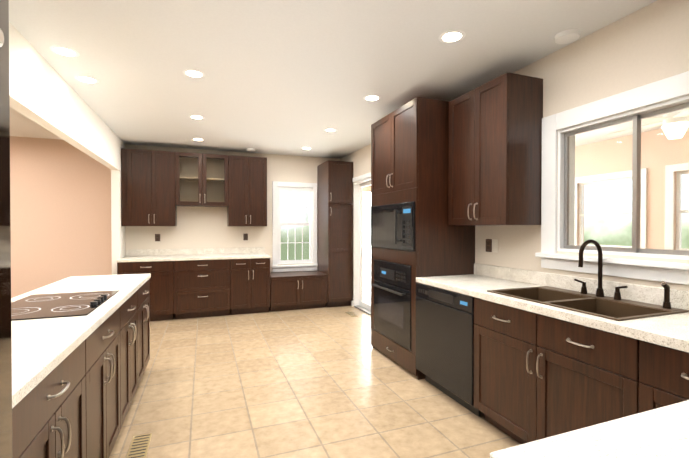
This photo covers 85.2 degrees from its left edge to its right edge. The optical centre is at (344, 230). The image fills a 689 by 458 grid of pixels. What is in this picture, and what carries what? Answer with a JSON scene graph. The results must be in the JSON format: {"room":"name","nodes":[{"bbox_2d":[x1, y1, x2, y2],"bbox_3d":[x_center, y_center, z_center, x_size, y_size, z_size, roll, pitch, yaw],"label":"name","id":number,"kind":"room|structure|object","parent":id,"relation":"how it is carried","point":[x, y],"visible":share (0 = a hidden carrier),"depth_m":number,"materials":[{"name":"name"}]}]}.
{"room":"kitchen","nodes":[
{"label":"kitchen","id":0,"kind":"room"},
{"bbox_2d":[9,22,124,274],"bbox_3d":[-1.945,0.019,1.836,0.100,2.630,8.620,0,1,-21],"label":"wall","id":1,"kind":"structure","parent":0,"point":[37,91],"depth_m":3.22,"materials":[{"name":"paint"}]},
{"bbox_2d":[10,136,340,297],"bbox_3d":[-3.297,-0.019,5.852,6.800,2.630,0.150,0,1,-21],"label":"wall","id":2,"kind":"structure","parent":0,"point":[60,206],"depth_m":5.54,"materials":[{"name":"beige paint"}]},
{"bbox_2d":[121,148,180,225],"bbox_3d":[-2.933,-0.638,5.715,0.779,1.130,0.348,0,1,-21],"label":"upper cabinet","id":3,"kind":"object","parent":2,"relation":"attached to","point":[158,187],"depth_m":5.55,"materials":[{"name":"brown wood"}]},
{"bbox_2d":[155,234,159,240],"bbox_3d":[-2.946,0.105,5.899,0.074,0.116,0.008,0,1,-21],"label":"electrical outlet","id":4,"kind":"object","parent":2,"relation":"attached to","point":[157,237],"visible":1,"depth_m":5.90,"materials":[{"name":"brown plastic"}]},
{"bbox_2d":[181,152,232,225],"bbox_3d":[-2.264,-0.640,5.967,0.893,1.130,0.348,0,1,-21],"label":"upper cabinet","id":5,"kind":"object","parent":2,"relation":"attached to","point":[206,179],"depth_m":6.00,"materials":[{"name":"brown wood"}]},
{"bbox_2d":[243,234,247,239],"bbox_3d":[-1.683,0.101,6.375,0.074,0.116,0.008,0,1,-21],"label":"electrical outlet","id":6,"kind":"object","parent":2,"relation":"attached to","point":[245,236],"visible":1,"depth_m":6.37,"materials":[{"name":"brown plastic"}]},
{"bbox_2d":[233,156,266,225],"bbox_3d":[-1.646,-0.642,6.200,0.670,1.130,0.348,0,1,-21],"label":"upper cabinet","id":7,"kind":"object","parent":2,"relation":"attached to","point":[249,173],"depth_m":6.06,"materials":[{"name":"brown wood"}]},
{"bbox_2d":[271,181,317,271],"bbox_3d":[-0.907,-0.075,6.725,0.830,1.585,0.200,0,1,-21],"label":"window","id":8,"kind":"structure","parent":2,"relation":"in","point":[310,188],"depth_m":6.69,"materials":[{"name":"white wood"}]},
{"bbox_2d":[109,290,520,457],"bbox_3d":[1.133,1.370,3.329,6.905,0.100,9.220,0,1,-21],"label":"floor","id":9,"kind":"structure","parent":0,"point":[327,382],"depth_m":2.96,"materials":[{"name":"tile"}]},
{"bbox_2d":[0,0,11,457],"bbox_3d":[-0.689,0.457,0.001,0.912,1.790,0.912,0,1,-21],"label":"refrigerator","id":10,"kind":"object","parent":9,"relation":"on","point":[5,357],"visible":1,"depth_m":0.54,"materials":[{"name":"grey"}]},
{"bbox_2d":[12,398,23,457],"bbox_3d":[-1.098,0.912,0.648,0.638,0.868,0.559,0,1,-21],"label":"base cabinet","id":11,"kind":"object","parent":9,"relation":"on","point":[17,411],"depth_m":1.04,"materials":[{"name":"brown wood"}]},
{"bbox_2d":[24,331,95,457],"bbox_3d":[-1.302,0.907,1.190,0.638,0.868,0.841,0,1,-21],"label":"base cabinet","id":12,"kind":"object","parent":9,"relation":"on","point":[76,402],"depth_m":1.40,"materials":[{"name":"brown wood"}]},
{"bbox_2d":[95,303,123,457],"bbox_3d":[-1.556,0.900,1.863,0.638,0.868,0.841,0,1,-21],"label":"base cabinet","id":13,"kind":"object","parent":9,"relation":"on","point":[110,334],"depth_m":2.03,"materials":[{"name":"brown wood"}]},
{"bbox_2d":[124,288,139,419],"bbox_3d":[-1.795,0.894,2.500,0.638,0.868,0.761,0,1,-21],"label":"base cabinet","id":14,"kind":"object","parent":9,"relation":"on","point":[131,305],"depth_m":2.65,"materials":[{"name":"brown wood"}]},
{"bbox_2d":[126,433,151,457],"bbox_3d":[-1.255,1.325,2.285,0.110,0.008,0.310,0,1,-21],"label":"floor vent","id":15,"kind":"object","parent":9,"relation":"in","point":[139,446],"visible":1,"depth_m":2.30,"materials":[{"name":"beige metal"}]},
{"bbox_2d":[140,279,149,380],"bbox_3d":[-2.024,0.888,3.107,0.638,0.868,0.780,0,1,-21],"label":"base cabinet","id":16,"kind":"object","parent":9,"relation":"on","point":[145,288],"depth_m":3.26,"materials":[{"name":"brown wood"}]},
{"bbox_2d":[11,273,150,407],"bbox_3d":[-1.576,0.442,1.927,0.648,0.042,3.299,0,1,-21],"label":"countertop","id":17,"kind":"structure","parent":16,"relation":"on","point":[42,349],"depth_m":1.61,"materials":[{"name":"stone"}]},
{"bbox_2d":[11,290,119,320],"bbox_3d":[-1.649,0.408,2.139,0.495,0.022,0.770,0,1,-21],"label":"cooktop","id":18,"kind":"object","parent":17,"relation":"in","point":[44,306],"visible":0.94,"depth_m":2.09,"materials":[{"name":"black glass"}]},
{"bbox_2d":[117,261,176,320],"bbox_3d":[-2.904,0.864,5.586,0.728,0.868,0.638,0,1,-21],"label":"base cabinet","id":19,"kind":"object","parent":9,"relation":"on","point":[163,280],"depth_m":5.36,"materials":[{"name":"brown wood"}]},
{"bbox_2d":[177,259,236,318],"bbox_3d":[-2.212,0.862,5.846,0.910,0.868,0.638,0,1,-21],"label":"base cabinet","id":20,"kind":"object","parent":9,"relation":"on","point":[185,289],"depth_m":5.58,"materials":[{"name":"brown wood"}]},
{"bbox_2d":[117,247,270,261],"bbox_3d":[-2.257,0.356,5.819,2.108,0.140,0.648,0,1,-21],"label":"countertop","id":21,"kind":"structure","parent":20,"relation":"on","point":[142,255],"depth_m":5.89,"materials":[{"name":"stone"}]},
{"bbox_2d":[237,258,269,313],"bbox_3d":[-1.571,0.859,6.088,0.618,0.868,0.638,0,1,-21],"label":"base cabinet","id":22,"kind":"object","parent":9,"relation":"on","point":[253,275],"depth_m":5.81,"materials":[{"name":"brown wood"}]},
{"bbox_2d":[269,271,327,311],"bbox_3d":[-0.825,1.008,6.362,0.946,0.564,0.654,0,1,-21],"label":"window seat","id":23,"kind":"object","parent":9,"relation":"on","point":[295,290],"visible":0.94,"depth_m":6.12,"materials":[{"name":"brown wood"}]},
{"bbox_2d":[317,160,352,306],"bbox_3d":[-0.164,0.053,6.591,0.451,2.469,0.674,0,1,-21],"label":"pantry","id":24,"kind":"object","parent":9,"relation":"on","point":[334,222],"visible":0.98,"depth_m":6.33,"materials":[{"name":"brown wood"}]},
{"bbox_2d":[345,311,357,316],"bbox_3d":[0.104,1.291,5.826,0.110,0.008,0.320,0,1,-21],"label":"floor vent","id":25,"kind":"object","parent":9,"relation":"in","point":[351,314],"visible":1,"depth_m":5.78,"materials":[{"name":"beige metal"}]},
{"bbox_2d":[371,97,474,379],"bbox_3d":[0.747,0.065,3.856,0.674,2.500,0.958,0,1,-21],"label":"tall cabinet","id":26,"kind":"object","parent":9,"relation":"on","point":[409,151],"visible":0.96,"depth_m":3.41,"materials":[{"name":"brown wood"}]},
{"bbox_2d":[371,259,410,350],"bbox_3d":[0.677,0.700,3.836,0.586,0.774,0.782,0,1,-21],"label":"wall oven","id":27,"kind":"object","parent":26,"relation":"in","point":[392,300],"visible":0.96,"depth_m":3.69,"materials":[{"name":"black"}]},
{"bbox_2d":[371,201,414,250],"bbox_3d":[0.629,-0.045,3.811,0.489,0.444,0.914,0,1,-21],"label":"microwave","id":28,"kind":"object","parent":26,"relation":"in","point":[392,226],"visible":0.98,"depth_m":3.65,"materials":[{"name":"black metal"}]},
{"bbox_2d":[416,283,479,416],"bbox_3d":[1.037,0.890,3.061,0.601,0.863,0.744,0,1,-21],"label":"dishwasher","id":29,"kind":"object","parent":9,"relation":"on","point":[445,323],"visible":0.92,"depth_m":2.88,"materials":[{"name":"black metal"}]},
{"bbox_2d":[474,297,617,443],"bbox_3d":[1.393,0.896,2.199,0.638,0.868,1.114,0,1,-21],"label":"base cabinet","id":30,"kind":"object","parent":9,"relation":"on","point":[538,376],"depth_m":2.09,"materials":[{"name":"brown wood"}]},
{"bbox_2d":[416,263,688,352],"bbox_3d":[1.643,0.395,1.480,0.673,0.145,4.118,0,1,-21],"label":"countertop","id":31,"kind":"structure","parent":30,"relation":"on","point":[671,330],"depth_m":2.20,"materials":[{"name":"stone"}]},
{"bbox_2d":[487,286,688,320],"bbox_3d":[1.386,0.518,2.257,0.552,0.218,0.874,0,1,-21],"label":"sink","id":32,"kind":"object","parent":31,"relation":"in","point":[608,307],"visible":0.4,"depth_m":2.24,"materials":[{"name":"brown metal"}]},
{"bbox_2d":[574,239,671,308],"bbox_3d":[1.556,0.231,2.204,0.207,0.356,0.544,0,1,-21],"label":"faucet","id":33,"kind":"object","parent":31,"relation":"on","point":[617,295],"visible":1,"depth_m":2.28,"materials":[{"name":"brown metal"}]},
{"bbox_2d":[618,334,688,418],"bbox_3d":[1.638,0.903,1.548,0.638,0.868,0.519,0,1,-21],"label":"base cabinet","id":34,"kind":"object","parent":9,"relation":"on","point":[651,376],"depth_m":1.58,"materials":[{"name":"brown wood"}]},
{"bbox_2d":[490,400,688,457],"bbox_3d":[1.168,0.459,0.085,1.200,0.042,1.840,0,1,-21],"label":"countertop","id":35,"kind":"structure","parent":34,"relation":"on","point":[661,432],"depth_m":0.77,"materials":[{"name":"stone"}]},
{"bbox_2d":[9,0,688,158],"bbox_3d":[-0.434,-1.354,2.713,10.255,0.100,9.220,0,1,-21],"label":"ceiling","id":36,"kind":"structure","parent":0,"point":[288,77],"depth_m":2.83,"materials":[{"name":"paint"}]},
{"bbox_2d":[50,46,79,56],"bbox_3d":[-2.032,-1.302,2.721,0.176,0.003,0.176,0,1,-21],"label":"recessed light","id":37,"kind":"object","parent":36,"relation":"in","point":[64,51],"visible":1,"depth_m":2.71,"materials":[{"name":"white"}]},
{"bbox_2d":[75,76,98,83],"bbox_3d":[-2.226,-1.307,3.236,0.176,0.003,0.176,0,1,-21],"label":"recessed light","id":38,"kind":"object","parent":36,"relation":"in","point":[86,79],"visible":1,"depth_m":3.23,"materials":[{"name":"white"}]},
{"bbox_2d":[183,69,204,77],"bbox_3d":[-1.250,-1.305,3.112,0.176,0.003,0.176,0,1,-21],"label":"recessed light","id":39,"kind":"object","parent":36,"relation":"in","point":[193,73],"visible":1,"depth_m":3.10,"materials":[{"name":"white"}]},
{"bbox_2d":[189,115,204,118],"bbox_3d":[-1.711,-1.317,4.338,0.176,0.003,0.176,0,1,-21],"label":"recessed light","id":40,"kind":"object","parent":36,"relation":"in","point":[196,116],"visible":1,"depth_m":4.34,"materials":[{"name":"white"}]},
{"bbox_2d":[324,128,336,131],"bbox_3d":[-0.186,-1.323,4.912,0.176,0.003,0.176,0,1,-21],"label":"recessed light","id":41,"kind":"object","parent":36,"relation":"in","point":[330,129],"visible":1,"depth_m":4.90,"materials":[{"name":"white"}]},
{"bbox_2d":[363,95,380,100],"bbox_3d":[0.272,-1.311,3.695,0.176,0.003,0.176,0,1,-21],"label":"recessed light","id":42,"kind":"object","parent":36,"relation":"in","point":[372,97],"visible":1,"depth_m":3.68,"materials":[{"name":"white"}]},
{"bbox_2d":[439,30,465,42],"bbox_3d":[0.720,-1.300,2.507,0.176,0.003,0.176,0,1,-21],"label":"recessed light","id":43,"kind":"object","parent":36,"relation":"in","point":[451,36],"visible":1,"depth_m":2.50,"materials":[{"name":"white"}]},
{"bbox_2d":[554,29,580,43],"bbox_3d":[1.477,-1.286,2.482,0.150,0.029,0.150,0,1,-21],"label":"smoke detector","id":44,"kind":"object","parent":36,"relation":"attached to","point":[567,36],"visible":1,"depth_m":2.46,"materials":[{"name":"white plastic"}]},
{"bbox_2d":[606,108,688,138],"bbox_3d":[3.088,-1.091,3.534,1.216,0.439,1.176,0,1,-21],"label":"ceiling fan","id":45,"kind":"object","parent":36,"relation":"hanging from","point":[673,117],"depth_m":3.46,"materials":[{"name":"white"}]},
{"bbox_2d":[341,0,688,305],"bbox_3d":[1.466,0.007,3.121,0.150,2.630,8.620,0,1,-21],"label":"wall","id":46,"kind":"structure","parent":0,"point":[647,44],"depth_m":2.43,"materials":[{"name":"paint"}]},
{"bbox_2d":[351,172,370,314],"bbox_3d":[0.560,0.204,5.496,0.172,2.190,2.100,0,1,-21],"label":"door frame","id":47,"kind":"structure","parent":46,"relation":"attached to","point":[359,186],"depth_m":6.36,"materials":[{"name":"white wood"}]},
{"bbox_2d":[486,239,491,251],"bbox_3d":[1.291,0.130,3.356,0.008,0.116,0.074,0,1,-21],"label":"electrical outlet","id":48,"kind":"object","parent":46,"relation":"attached to","point":[488,245],"visible":1,"depth_m":3.35,"materials":[{"name":"brown plastic"}]},
{"bbox_2d":[492,239,497,252],"bbox_3d":[1.319,0.131,3.280,0.010,0.116,0.070,0,1,-21],"label":"light switch","id":49,"kind":"object","parent":46,"relation":"attached to","point":[495,245],"visible":1,"depth_m":3.27,"materials":[{"name":"white plastic"}]},
{"bbox_2d":[448,72,542,224],"bbox_3d":[1.193,-0.598,3.075,0.384,1.100,0.687,0,1,-21],"label":"upper cabinet","id":50,"kind":"object","parent":46,"relation":"attached to","point":[495,153],"visible":1,"depth_m":2.81,"materials":[{"name":"brown wood"}]},
{"bbox_2d":[535,71,688,284],"bbox_3d":[1.728,-0.281,2.335,0.210,1.120,1.110,0,1,-21],"label":"window","id":51,"kind":"structure","parent":46,"relation":"in","point":[558,222],"depth_m":2.38,"materials":[{"name":"white wood"}]},
{"bbox_2d":[363,128,688,249],"bbox_3d":[1.477,0.005,3.312,0.004,2.630,7.969,0,1,-21],"label":"wall","id":52,"kind":"structure","parent":0,"point":[654,229],"depth_m":2.27,"materials":[{"name":"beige paint"}]},
{"bbox_2d":[575,162,688,250],"bbox_3d":[3.833,-0.252,5.602,0.100,1.180,3.880,0,1,-21],"label":"window","id":53,"kind":"structure","parent":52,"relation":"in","point":[669,232],"depth_m":4.99,"materials":[{"name":"white wood"}]},
{"label":"outside","id":54,"kind":"structure","parent":0,"visible":0},
{"bbox_2d":[280,192,308,259],"bbox_3d":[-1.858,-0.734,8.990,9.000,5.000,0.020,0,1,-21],"label":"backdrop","id":55,"kind":"structure","parent":54,"point":[291,233],"depth_m":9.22,"materials":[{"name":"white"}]},
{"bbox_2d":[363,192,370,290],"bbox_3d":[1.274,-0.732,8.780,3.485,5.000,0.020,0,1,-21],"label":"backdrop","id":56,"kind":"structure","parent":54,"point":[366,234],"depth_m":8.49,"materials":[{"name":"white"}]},
{"bbox_2d":[584,174,688,248],"bbox_3d":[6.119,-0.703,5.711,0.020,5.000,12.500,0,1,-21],"label":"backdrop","id":57,"kind":"structure","parent":54,"point":[595,232],"depth_m":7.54,"materials":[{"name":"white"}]}
]}

